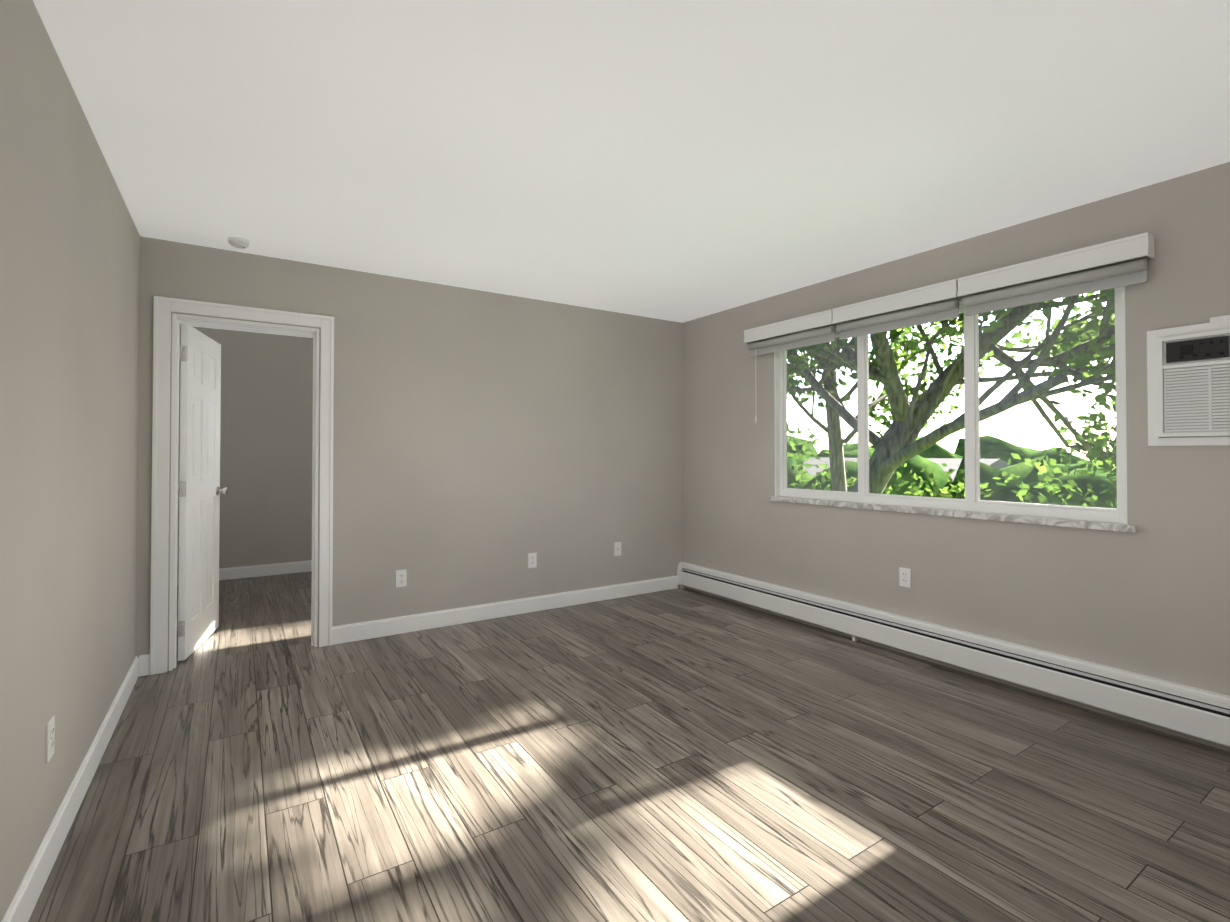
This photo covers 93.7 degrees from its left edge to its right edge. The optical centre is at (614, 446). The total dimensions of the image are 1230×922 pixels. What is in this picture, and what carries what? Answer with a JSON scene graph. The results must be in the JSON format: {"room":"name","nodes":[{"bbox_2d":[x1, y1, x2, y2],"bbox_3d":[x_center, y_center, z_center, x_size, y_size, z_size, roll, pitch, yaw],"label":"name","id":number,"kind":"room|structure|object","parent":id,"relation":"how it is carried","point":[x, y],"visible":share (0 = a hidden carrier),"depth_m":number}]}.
{"room":"empty living room","nodes":[
{"label":"empty living room","id":0,"kind":"room"},
{"bbox_2d":[0,0,180,921],"bbox_3d":[-1.915,0.036,1.949,0.140,2.440,8.500,0,-1,-33],"label":"wall","id":1,"kind":"structure","parent":0,"point":[69,303],"depth_m":1.77},
{"bbox_2d":[45,715,54,763],"bbox_3d":[-1.683,0.874,1.720,0.009,0.114,0.070,0,-1,-33],"label":"electrical outlet","id":2,"kind":"object","parent":1,"relation":"attached to","point":[50,731],"visible":0.98,"depth_m":1.71},
{"bbox_2d":[1,656,138,921],"bbox_3d":[-1.501,1.193,1.441,0.014,0.115,4.160,0,-1,-33],"label":"baseboard","id":3,"kind":"structure","parent":1,"relation":"attached to","point":[21,907],"depth_m":1.84},
{"bbox_2d":[178,326,312,573],"bbox_3d":[-2.506,0.094,6.554,3.900,2.440,0.140,0,-1,-33],"label":"wall","id":4,"kind":"structure","parent":0,"point":[266,417],"depth_m":5.81},
{"bbox_2d":[178,560,311,580],"bbox_3d":[-2.463,1.256,6.475,3.900,0.115,0.014,0,-1,-33],"label":"baseboard","id":5,"kind":"structure","parent":4,"relation":"attached to","point":[262,570],"depth_m":5.78},
{"bbox_2d":[136,236,682,671],"bbox_3d":[-1.042,0.066,4.309,3.900,2.440,0.120,0,-1,-33],"label":"wall","id":6,"kind":"structure","parent":0,"point":[485,443],"depth_m":4.21},
{"bbox_2d":[177,323,228,660],"bbox_3d":[-2.676,0.273,3.728,0.173,1.988,0.718,0,-1,-21],"label":"back door","id":7,"kind":"structure","parent":6,"relation":"in","point":[199,490],"depth_m":3.63},
{"bbox_2d":[150,296,333,674],"bbox_3d":[-2.240,0.220,3.526,0.914,2.112,0.168,0,-1,-33],"label":"door frame","id":8,"kind":"structure","parent":6,"relation":"attached to","point":[164,308],"depth_m":3.32},
{"bbox_2d":[396,570,406,586],"bbox_3d":[-1.463,0.906,3.946,0.070,0.114,0.009,0,-1,-33],"label":"electrical outlet","id":9,"kind":"object","parent":6,"relation":"attached to","point":[401,578],"visible":1,"depth_m":3.94},
{"bbox_2d":[139,576,677,676],"bbox_3d":[-1.029,1.227,4.223,3.816,0.115,0.014,0,-1,-33],"label":"baseboard","id":10,"kind":"structure","parent":6,"relation":"attached to","point":[347,633],"depth_m":4.25},
{"bbox_2d":[528,553,536,567],"bbox_3d":[-0.642,0.888,4.482,0.070,0.114,0.009,0,-1,-33],"label":"electrical outlet","id":11,"kind":"object","parent":6,"relation":"attached to","point":[532,560],"visible":1,"depth_m":4.48},
{"bbox_2d":[614,542,620,555],"bbox_3d":[0.026,0.878,4.913,0.070,0.114,0.016,0,-1,-33],"label":"outlet","id":12,"kind":"object","parent":6,"relation":"attached to","point":[617,548],"visible":1,"depth_m":4.91},
{"bbox_2d":[28,571,1229,921],"bbox_3d":[-0.223,1.330,3.037,4.180,0.120,8.500,0,-1,-33],"label":"floor","id":13,"kind":"structure","parent":0,"point":[680,755],"depth_m":2.13},
{"bbox_2d":[33,0,1229,337],"bbox_3d":[-0.223,-1.230,3.068,4.180,0.120,8.500,0,-1,-33],"label":"ceiling","id":14,"kind":"structure","parent":0,"point":[679,160],"depth_m":2.14},
{"bbox_2d":[228,237,249,248],"bbox_3d":[-2.132,-1.147,3.267,0.104,0.040,0.104,0,-1,-33],"label":"smoke detector","id":15,"kind":"object","parent":14,"relation":"attached to","point":[239,242],"visible":1,"depth_m":3.24},
{"bbox_2d":[682,162,1229,751],"bbox_3d":[1.470,0.064,4.156,0.140,2.440,8.500,0,-1,-33],"label":"wall","id":16,"kind":"structure","parent":0,"point":[1150,598],"depth_m":2.99},
{"bbox_2d":[899,567,910,587],"bbox_3d":[1.778,0.806,3.536,0.009,0.114,0.070,0,-1,-33],"label":"electrical outlet","id":17,"kind":"object","parent":16,"relation":"attached to","point":[904,577],"visible":1,"depth_m":3.53},
{"bbox_2d":[744,232,1154,343],"bbox_3d":[1.718,-0.878,3.574,0.090,0.100,2.425,0,-1,-33],"label":"window valance","id":18,"kind":"object","parent":16,"relation":"attached to","point":[1127,248],"visible":1,"depth_m":3.12},
{"bbox_2d":[747,258,1147,356],"bbox_3d":[1.719,-0.776,3.573,0.054,0.104,2.385,0,-1,-33],"label":"window blind","id":19,"kind":"object","parent":18,"relation":"attached to","point":[1133,272],"visible":0.96,"depth_m":3.15},
{"bbox_2d":[755,348,756,422],"bbox_3d":[1.099,-0.471,4.493,0.013,0.579,0.014,0,-1,-33],"label":"blind cord","id":20,"kind":"object","parent":19,"relation":"hanging from","point":[755,382],"visible":1,"depth_m":4.49},
{"bbox_2d":[774,286,1127,523],"bbox_3d":[1.831,-0.224,3.565,0.094,1.200,2.090,0,-1,-33],"label":"window","id":21,"kind":"structure","parent":16,"relation":"in","point":[971,501],"depth_m":3.29},
{"bbox_2d":[787,290,1116,508],"bbox_3d":[1.863,-0.228,3.586,0.001,1.098,1.998,0,-1,-33],"label":"screen","id":22,"kind":"object","parent":21,"relation":"attached to","point":[1012,318],"visible":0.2,"depth_m":3.07},
{"bbox_2d":[677,562,1229,746],"bbox_3d":[1.586,1.162,3.769,0.070,0.234,3.623,0,-1,-33],"label":"baseboard heater","id":23,"kind":"object","parent":16,"relation":"attached to","point":[1203,714],"visible":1,"depth_m":3.02},
{"bbox_2d":[769,496,1137,532],"bbox_3d":[1.798,0.389,3.536,0.074,0.034,2.160,0,-1,-33],"label":"window sill","id":24,"kind":"structure","parent":16,"relation":"attached to","point":[1097,525],"depth_m":3.19},
{"bbox_2d":[1147,315,1229,445],"bbox_3d":[2.597,-0.273,2.304,0.098,0.537,0.700,0,-1,-33],"label":"air conditioner","id":25,"kind":"object","parent":16,"relation":"attached to","point":[1188,381],"visible":1,"depth_m":2.46},
{"label":"outside","id":26,"kind":"structure","parent":0,"visible":0},
{"bbox_3d":[33.606,4.753,33.633,85.960,0.200,100.000,0,-1,-33],"label":"ground","id":27,"kind":"structure","parent":26,"visible":0},
{"bbox_2d":[803,457,1010,480],"bbox_3d":[13.704,2.588,28.444,7.600,4.000,9.600,0,-1,-33],"label":"house","id":28,"kind":"structure","parent":27,"relation":"on","point":[955,465],"depth_m":25.83},
{"bbox_2d":[787,288,1115,493],"bbox_3d":[6.799,-2.265,9.487,10.604,13.369,17.618,0,-1,-33],"label":"tree","id":29,"kind":"object","parent":27,"relation":"on","point":[917,418],"depth_m":9.23},
{"bbox_2d":[787,289,1116,506],"bbox_3d":[6.820,-3.914,9.572,11.988,11.125,19.077,0,-1,-33],"label":"leaves","id":30,"kind":"object","parent":29,"relation":"attached to","point":[913,349],"depth_m":10.16},
{"bbox_2d":[787,435,1116,508],"bbox_3d":[16.534,1.992,29.054,28.560,6.449,82.319,0,-1,-33],"label":"hedge","id":31,"kind":"object","parent":27,"relation":"on","point":[932,452],"depth_m":17.39}
]}

